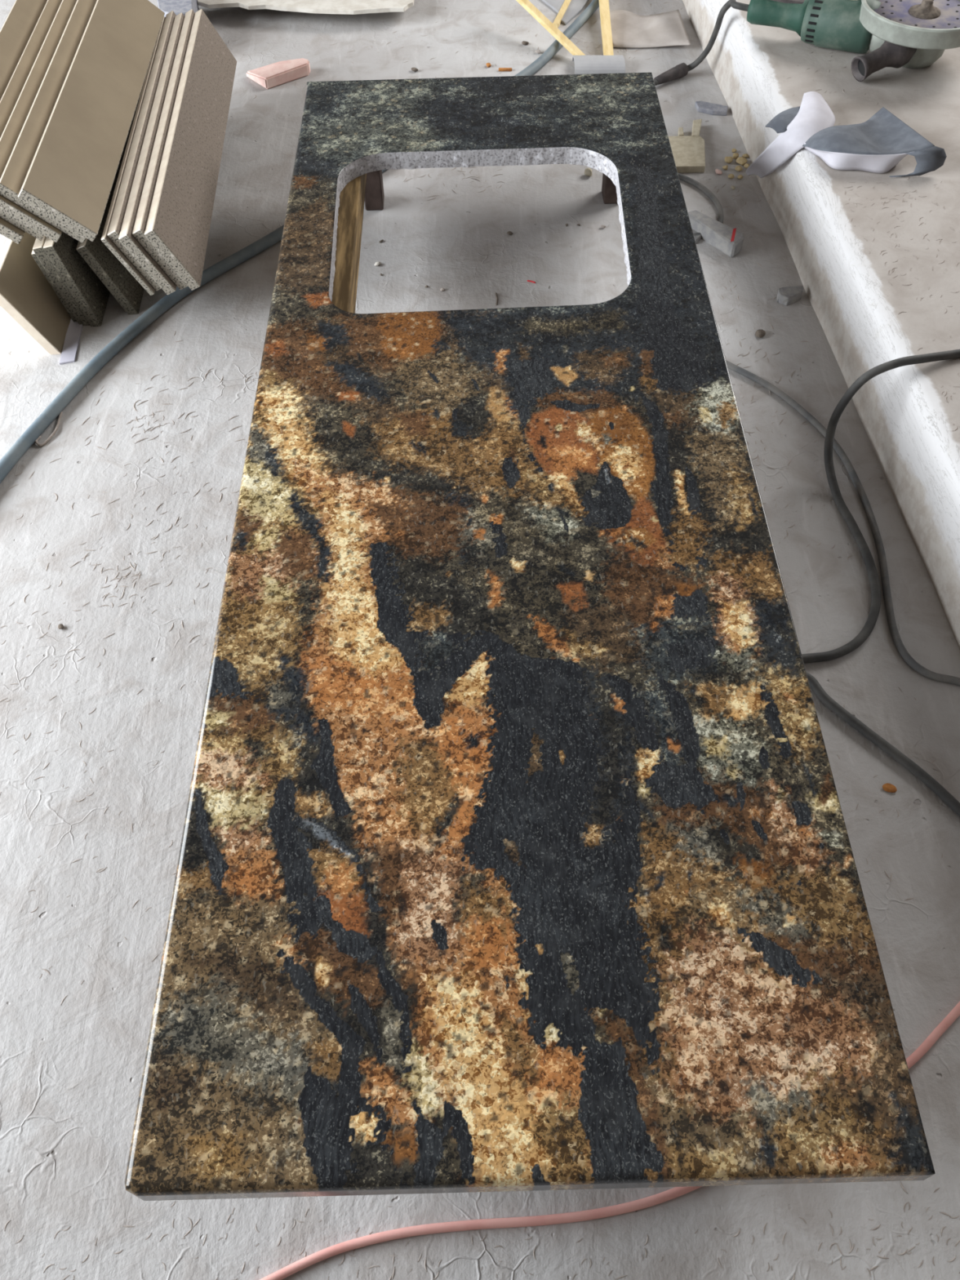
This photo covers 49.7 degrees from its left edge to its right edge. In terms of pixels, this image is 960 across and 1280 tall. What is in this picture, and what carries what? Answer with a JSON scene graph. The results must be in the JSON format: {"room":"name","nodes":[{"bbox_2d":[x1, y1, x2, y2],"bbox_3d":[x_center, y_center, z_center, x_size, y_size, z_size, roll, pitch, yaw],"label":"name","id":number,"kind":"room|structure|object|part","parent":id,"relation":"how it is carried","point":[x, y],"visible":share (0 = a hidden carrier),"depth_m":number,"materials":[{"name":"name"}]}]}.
{"room":"stone workshop","nodes":[
{"label":"stone workshop","id":0,"kind":"room"},
{"bbox_2d":[0,0,959,1279],"bbox_3d":[-0.615,-0.632,1.877,8.000,0.001,8.000,-2,53,0],"label":"floor","id":1,"kind":"structure","parent":0,"point":[71,1073],"depth_m":1.37,"materials":[{"name":"concrete"}]},
{"bbox_2d":[0,231,71,354],"bbox_3d":[-0.769,-0.765,1.900,0.079,0.142,0.600,-2,53,-1],"label":"stone slab","id":2,"kind":"object","parent":1,"relation":"on","point":[26,295],"visible":0.29,"depth_m":1.75,"materials":[{"name":"beige stone"}]},
{"bbox_2d":[35,411,62,446],"bbox_3d":[-0.682,-0.337,1.652,0.022,0.006,0.081,15,55,12],"label":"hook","id":3,"kind":"object","parent":1,"relation":"on","point":[55,431],"visible":1,"depth_m":1.64,"materials":[{"name":"grey metal"}]},
{"bbox_2d":[31,250,76,321],"bbox_3d":[-0.741,-0.875,1.981,0.038,0.148,0.700,-3,53,-1],"label":"stone strip","id":4,"kind":"object","parent":1,"relation":"on","point":[33,253],"visible":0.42,"depth_m":1.76,"materials":[{"name":"grey stone"}]},
{"bbox_2d":[57,623,63,629],"bbox_3d":[-0.570,-0.018,1.410,0.008,0.006,0.009,-2,53,0],"label":"pebble","id":5,"kind":"object","parent":1,"relation":"on","point":[60,626],"visible":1,"depth_m":1.41,"materials":[{"name":"beige stone"}]},
{"bbox_2d":[32,235,89,325],"bbox_3d":[-0.727,-0.875,1.969,0.048,0.161,0.700,-3,53,-1],"label":"stone strip","id":6,"kind":"object","parent":1,"relation":"on","point":[37,248],"visible":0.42,"depth_m":1.75,"materials":[{"name":"grey stone"}]},
{"bbox_2d":[59,318,82,364],"bbox_3d":[-0.707,-0.526,1.797,0.024,0.003,0.144,-5,53,-3],"label":"strip","id":7,"kind":"object","parent":1,"relation":"on","point":[73,335],"visible":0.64,"depth_m":1.78,"materials":[{"name":"white plastic"}]},
{"bbox_2d":[42,231,110,326],"bbox_3d":[-0.708,-0.875,1.964,0.048,0.161,0.700,-3,53,-1],"label":"stone strip","id":8,"kind":"object","parent":1,"relation":"on","point":[91,295],"visible":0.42,"depth_m":1.77,"materials":[{"name":"grey stone"}]},
{"bbox_2d":[75,84,144,314],"bbox_3d":[-0.658,-0.894,1.993,0.068,0.143,0.700,-3,53,-1],"label":"stone strip","id":9,"kind":"object","parent":1,"relation":"on","point":[121,283],"visible":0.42,"depth_m":1.80,"materials":[{"name":"stone"}]},
{"bbox_2d":[157,0,199,17],"bbox_3d":[-0.712,-1.489,2.461,0.090,0.100,0.270,-12,54,-8],"label":"stone block","id":10,"kind":"object","parent":1,"relation":"on","point":[178,6],"visible":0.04,"depth_m":2.37,"materials":[{"name":"grey stone"}]},
{"bbox_2d":[246,57,310,88],"bbox_3d":[-0.457,-1.300,2.360,0.130,0.026,0.084,-31,58,-20],"label":"block","id":11,"kind":"object","parent":1,"relation":"on","point":[280,73],"visible":1,"depth_m":2.34,"materials":[{"name":"pink stone"}]},
{"bbox_2d":[0,0,599,483],"bbox_3d":[-0.220,-0.945,2.091,0.134,0.021,2.224,26,58,19],"label":"hose","id":12,"kind":"object","parent":1,"relation":"on","point":[40,424],"visible":0.68,"depth_m":1.79,"materials":[{"name":"grey rubber"}]},
{"bbox_2d":[197,0,414,14],"bbox_3d":[-0.457,-1.639,2.605,0.601,0.042,0.381,-2,53,0],"label":"stone offcut","id":13,"kind":"object","parent":1,"relation":"on","point":[317,6],"visible":1,"depth_m":2.50,"materials":[{"name":"white stone"}]},
{"bbox_2d":[373,262,381,266],"bbox_3d":[-0.189,-0.695,1.910,0.009,0.007,0.013,33,60,23],"label":"crumb","id":14,"kind":"object","parent":1,"relation":"on","point":[376,264],"visible":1,"depth_m":1.91,"materials":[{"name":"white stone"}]},
{"bbox_2d":[411,67,417,71],"bbox_3d":[-0.149,-1.305,2.368,0.016,0.009,0.014,-2,53,0],"label":"crumb","id":15,"kind":"object","parent":1,"relation":"on","point":[415,69],"visible":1,"depth_m":2.36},
{"bbox_2d":[331,169,617,313],"bbox_3d":[0.033,-0.282,1.500,0.546,0.160,1.720,-2,53,0],"label":"supports","id":16,"kind":"object","parent":1,"relation":"on","point":[368,188],"visible":0.13,"depth_m":1.72,"materials":[{"name":"brown wood"}]},
{"bbox_3d":[-0.217,-0.307,1.458,0.047,0.055,1.720,-2,53,0],"label":"rail","id":17,"kind":"part","parent":16,"relation":"part of","materials":[{"name":"brown wood"}]},
{"bbox_3d":[-0.207,-0.891,1.997,0.035,0.106,0.050,-2,53,0],"label":"leg","id":18,"kind":"part","parent":16,"relation":"part of","materials":[{"name":"brown wood"}]},
{"bbox_2d":[124,72,935,1200],"bbox_3d":[0.018,-0.304,1.398,0.650,0.030,1.869,-2,53,0],"label":"countertop","id":19,"kind":"structure","parent":16,"relation":"on","point":[516,854],"depth_m":1.05,"materials":[{"name":"multicoloured stone"}]},
{"bbox_3d":[0.258,-0.903,1.996,0.035,0.106,0.050,-2,53,0],"label":"leg","id":20,"kind":"part","parent":16,"relation":"part of","materials":[{"name":"brown wood"}]},
{"bbox_2d":[0,2,959,1279],"bbox_3d":[0.060,-0.553,1.708,1.769,0.153,2.844,-2,53,0],"label":"flakes","id":21,"kind":"object","parent":1,"relation":"on","point":[792,373],"visible":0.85,"depth_m":1.44,"materials":[{"name":"grey stone"}]},
{"bbox_2d":[495,293,497,305],"bbox_3d":[0.030,-0.607,1.842,0.005,0.003,0.034,-2,53,0],"label":"twig","id":22,"kind":"object","parent":1,"relation":"on","point":[496,295],"visible":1,"depth_m":1.84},
{"bbox_2d":[498,67,511,71],"bbox_3d":[0.058,-1.303,2.364,0.030,0.005,0.008,1,53,2],"label":"wooden stick","id":23,"kind":"object","parent":1,"relation":"on","point":[500,68],"visible":1,"depth_m":2.36,"materials":[{"name":"orange wood"}]},
{"bbox_2d":[521,40,528,44],"bbox_3d":[0.106,-1.407,2.440,0.013,0.008,0.014,32,60,23],"label":"crumb","id":24,"kind":"object","parent":1,"relation":"on","point":[524,42],"visible":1,"depth_m":2.44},
{"bbox_2d":[515,0,585,55],"bbox_3d":[0.155,-1.434,2.410,0.017,0.086,0.302,-32,59,-21],"label":"wooden stick","id":25,"kind":"object","parent":1,"relation":"on","point":[527,5],"visible":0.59,"depth_m":2.40,"materials":[{"name":"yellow wood"}]},
{"bbox_2d":[552,0,571,27],"bbox_3d":[0.210,-1.562,2.553,0.014,0.010,0.218,12,54,10],"label":"wooden stick","id":26,"kind":"object","parent":1,"relation":"on","point":[557,22],"visible":0.76,"depth_m":2.52,"materials":[{"name":"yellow wood"}]},
{"bbox_2d":[542,0,588,24],"bbox_3d":[0.213,-1.553,2.548,0.134,0.006,0.162,-2,53,0],"label":"plastic sheet","id":27,"kind":"object","parent":1,"relation":"on","point":[575,7],"visible":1,"depth_m":2.55,"materials":[{"name":"white plastic"}]},
{"bbox_2d":[584,168,591,176],"bbox_3d":[0.218,-0.941,2.082,0.018,0.016,0.014,21,56,16],"label":"crumb","id":28,"kind":"object","parent":1,"relation":"on","point":[588,171],"visible":1,"depth_m":2.08,"materials":[{"name":"beige stone"}]},
{"bbox_2d":[572,55,625,74],"bbox_3d":[0.270,-1.312,2.356,0.113,0.022,0.087,-2,53,0],"label":"sheet","id":29,"kind":"object","parent":1,"relation":"on","point":[584,64],"visible":0.89,"depth_m":2.34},
{"bbox_2d":[599,0,613,55],"bbox_3d":[0.299,-1.488,2.471,0.021,0.048,0.390,0,53,2],"label":"wooden stick","id":30,"kind":"object","parent":1,"relation":"on","point":[606,37],"visible":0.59,"depth_m":2.43,"materials":[{"name":"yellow wood"}]},
{"bbox_2d":[260,1000,959,1279],"bbox_3d":[0.189,0.493,1.008,0.824,0.008,0.082,-18,55,-12],"label":"hose","id":31,"kind":"object","parent":1,"relation":"on","point":[569,1217],"visible":0.67,"depth_m":0.97,"materials":[{"name":"rubber"}]},
{"bbox_2d":[609,9,690,48],"bbox_3d":[0.394,-1.460,2.462,0.181,0.022,0.219,-2,53,0],"label":"sheet","id":32,"kind":"object","parent":1,"relation":"on","point":[629,29],"visible":0.96,"depth_m":2.45,"materials":[{"name":"beige paper"}]},
{"bbox_2d":[677,127,684,136],"bbox_3d":[0.420,-1.062,2.171,0.011,0.012,0.033,1,53,2],"label":"crumb","id":33,"kind":"object","parent":1,"relation":"on","point":[680,133],"visible":0.78,"depth_m":2.16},
{"bbox_2d":[668,135,705,173],"bbox_3d":[0.423,-0.994,2.119,0.075,0.014,0.127,3,53,3],"label":"wood block","id":34,"kind":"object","parent":1,"relation":"on","point":[688,151],"depth_m":2.11,"materials":[{"name":"beige wood"}]},
{"bbox_2d":[691,119,702,136],"bbox_3d":[0.453,-1.069,2.173,0.017,0.016,0.073,9,54,8],"label":"stone sliver","id":35,"kind":"object","parent":1,"relation":"on","point":[696,125],"visible":0.82,"depth_m":2.17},
{"bbox_2d":[692,229,701,243],"bbox_3d":[0.406,-0.768,1.952,0.044,0.008,0.066,-2,53,0],"label":"plate","id":36,"kind":"object","parent":1,"relation":"on","point":[697,237],"visible":0.21,"depth_m":1.94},
{"bbox_2d":[677,173,724,236],"bbox_3d":[0.416,-0.857,2.018,0.094,0.010,0.252,-7,53,-4],"label":"cable","id":37,"kind":"object","parent":1,"relation":"on","point":[682,177],"visible":0.6,"depth_m":2.03,"materials":[{"name":"grey rubber"}]},
{"bbox_2d":[694,101,728,115],"bbox_3d":[0.498,-1.146,2.234,0.076,0.010,0.032,20,56,16],"label":"chip","id":38,"kind":"object","parent":1,"relation":"on","point":[708,108],"visible":1,"depth_m":2.23,"materials":[{"name":"grey stone"}]},
{"bbox_2d":[688,209,744,257],"bbox_3d":[0.440,-0.763,1.934,0.040,0.031,0.134,-30,58,-20],"label":"bar","id":39,"kind":"object","parent":1,"relation":"on","point":[725,238],"visible":0.88,"depth_m":1.92,"materials":[{"name":"grey stone"}]},
{"bbox_2d":[715,168,722,173],"bbox_3d":[0.479,-0.941,2.080,0.013,0.009,0.017,-2,53,0],"label":"crumb","id":40,"kind":"object","parent":1,"relation":"on","point":[717,171],"visible":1,"depth_m":2.08,"materials":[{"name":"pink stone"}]},
{"bbox_2d":[724,156,733,163],"bbox_3d":[0.505,-0.976,2.105,0.017,0.011,0.018,-2,53,0],"label":"crumb","id":41,"kind":"object","parent":1,"relation":"on","point":[727,159],"visible":1,"depth_m":2.10,"materials":[{"name":"brown stone"}]},
{"bbox_2d":[728,173,733,178],"bbox_3d":[0.502,-0.927,2.070,0.012,0.009,0.011,-2,53,0],"label":"crumb","id":42,"kind":"object","parent":1,"relation":"on","point":[730,175],"visible":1,"depth_m":2.07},
{"bbox_2d":[732,152,738,159],"bbox_3d":[0.522,-0.989,2.115,0.014,0.011,0.014,-2,53,0],"label":"crumb","id":43,"kind":"object","parent":1,"relation":"on","point":[735,155],"visible":1,"depth_m":2.11,"materials":[{"name":"brown stone"}]},
{"bbox_2d":[734,165,742,171],"bbox_3d":[0.521,-0.950,2.087,0.016,0.009,0.017,-2,53,0],"label":"crumb","id":44,"kind":"object","parent":1,"relation":"on","point":[739,168],"visible":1,"depth_m":2.08,"materials":[{"name":"beige stone"}]},
{"bbox_2d":[736,156,746,165],"bbox_3d":[0.531,-0.972,2.101,0.023,0.011,0.026,-2,53,0],"label":"crumb","id":45,"kind":"object","parent":1,"relation":"on","point":[742,161],"visible":1,"depth_m":2.10,"materials":[{"name":"beige stone"}]},
{"bbox_2d":[742,153,748,157],"bbox_3d":[0.543,-0.990,2.118,0.014,0.007,0.008,-2,53,0],"label":"crumb","id":46,"kind":"object","parent":1,"relation":"on","point":[745,155],"visible":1,"depth_m":2.12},
{"bbox_2d":[743,163,750,168],"bbox_3d":[0.541,-0.958,2.092,0.009,0.008,0.016,-36,60,-23],"label":"crumb","id":47,"kind":"object","parent":1,"relation":"on","point":[746,165],"visible":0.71,"depth_m":2.09,"materials":[{"name":"beige stone"}]},
{"bbox_2d":[755,329,765,337],"bbox_3d":[0.479,-0.523,1.768,0.017,0.006,0.023,-2,53,0],"label":"crumb","id":48,"kind":"object","parent":1,"relation":"on","point":[759,333],"visible":1,"depth_m":1.76,"materials":[{"name":"stone"}]},
{"bbox_2d":[776,285,803,306],"bbox_3d":[0.547,-0.605,1.821,0.047,0.018,0.035,-2,53,0],"label":"stone block","id":49,"kind":"object","parent":1,"relation":"on","point":[787,295],"visible":1,"depth_m":1.82,"materials":[{"name":"grey stone"}]},
{"bbox_2d":[682,0,959,648],"bbox_3d":[1.657,-0.896,1.939,2.442,0.162,5.800,-2,53,0],"label":"raised platform","id":50,"kind":"object","parent":1,"relation":"on","point":[906,419],"visible":0.86,"depth_m":1.71,"materials":[{"name":"white concrete"}]},
{"bbox_2d":[653,0,959,85],"bbox_3d":[0.639,-1.187,2.105,0.684,0.260,0.273,19,56,15],"label":"grinder","id":51,"kind":"object","parent":50,"relation":"on","point":[897,33],"visible":0.91,"depth_m":2.00,"materials":[{"name":"green plastic"}]},
{"bbox_3d":[0.448,-1.290,2.218,0.239,0.203,0.146,10,54,9],"label":"power cord","id":52,"kind":"part","parent":51,"relation":"part of","materials":[{"name":"black rubber"}]},
{"bbox_3d":[0.597,-1.255,2.073,0.118,0.068,0.068,19,56,15],"label":"handle","id":53,"kind":"part","parent":51,"relation":"part of","materials":[{"name":"green plastic"}]},
{"bbox_3d":[0.774,-1.112,1.970,0.131,0.070,0.062,-25,57,-17],"label":"handle","id":54,"kind":"part","parent":51,"relation":"part of","materials":[{"name":"black plastic"}]},
{"bbox_2d":[745,91,946,177],"bbox_3d":[0.649,-0.867,1.883,0.198,0.168,0.307,-18,55,-12],"label":"rag","id":55,"kind":"object","parent":50,"relation":"on","point":[877,144],"visible":1,"depth_m":1.82,"materials":[{"name":"grey fabric"}]},
{"bbox_2d":[725,360,959,685],"bbox_3d":[0.607,0.334,1.117,0.162,0.010,2.089,-7,53,-4],"label":"cable","id":56,"kind":"object","parent":1,"relation":"on","point":[894,632],"visible":0.88,"depth_m":1.49,"materials":[{"name":"grey rubber"}]},
{"bbox_2d":[801,349,959,817],"bbox_3d":[0.710,0.223,1.098,0.923,0.175,2.276,19,56,15],"label":"power cable","id":57,"kind":"object","parent":1,"relation":"on","point":[867,629],"visible":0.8,"depth_m":1.41,"materials":[{"name":"black rubber"}]},
{"bbox_2d":[882,782,897,792],"bbox_3d":[0.491,0.178,1.242,0.017,0.004,0.012,-2,53,0],"label":"scrap","id":58,"kind":"object","parent":1,"relation":"on","point":[887,787],"visible":1,"depth_m":1.24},
{"bbox_3d":[-0.565,-0.871,2.019,0.043,0.058,0.050,-2,53,0],"label":"batten","id":59,"kind":"object","parent":1,"relation":"on","visible":0},
{"bbox_2d":[0,0,236,295],"bbox_3d":[-0.645,-0.981,1.942,0.282,0.204,0.853,-4,53,-2],"label":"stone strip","id":60,"kind":"object","parent":59,"relation":"on","point":[178,224],"depth_m":1.84,"materials":[{"name":"beige stone"}]},
{"bbox_2d":[0,0,76,244],"bbox_3d":[-0.795,-1.013,1.895,0.185,0.117,0.842,-3,53,-1],"label":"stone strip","id":61,"kind":"object","parent":60,"relation":"on","point":[8,139],"depth_m":1.86,"materials":[{"name":"beige stone"}]},
{"bbox_3d":[-0.825,-1.008,1.890,0.125,0.115,0.830,-3,53,-1],"label":"stone strip","id":62,"kind":"part","parent":61,"relation":"part of","materials":[{"name":"beige stone"}]},
{"bbox_3d":[-0.786,-1.014,1.906,0.110,0.101,0.830,-3,53,-1],"label":"stone strip","id":63,"kind":"part","parent":61,"relation":"part of","materials":[{"name":"beige stone"}]},
{"bbox_3d":[-0.723,-1.013,1.908,0.117,0.108,0.830,-3,53,-1],"label":"stone strip","id":64,"kind":"part","parent":60,"relation":"part of","materials":[{"name":"beige stone"}]},
{"bbox_3d":[-0.694,-1.007,1.902,0.102,0.094,0.830,-3,53,-1],"label":"stone strip","id":65,"kind":"part","parent":60,"relation":"part of","materials":[{"name":"beige stone"}]},
{"bbox_3d":[-0.615,-0.952,1.978,0.059,0.112,0.830,-4,53,-2],"label":"stone strip","id":66,"kind":"part","parent":60,"relation":"part of","materials":[{"name":"beige stone"}]},
{"bbox_3d":[-0.601,-0.962,1.979,0.068,0.116,0.830,-4,53,-2],"label":"stone strip","id":67,"kind":"part","parent":60,"relation":"part of","materials":[{"name":"beige stone"}]},
{"bbox_3d":[-0.579,-0.952,1.968,0.068,0.116,0.830,-4,53,-2],"label":"stone strip","id":68,"kind":"part","parent":60,"relation":"part of","materials":[{"name":"beige stone"}]},
{"bbox_3d":[-0.559,-0.962,1.974,0.068,0.116,0.830,-4,53,-2],"label":"stone strip","id":69,"kind":"part","parent":60,"relation":"part of","materials":[{"name":"beige stone"}]}
]}

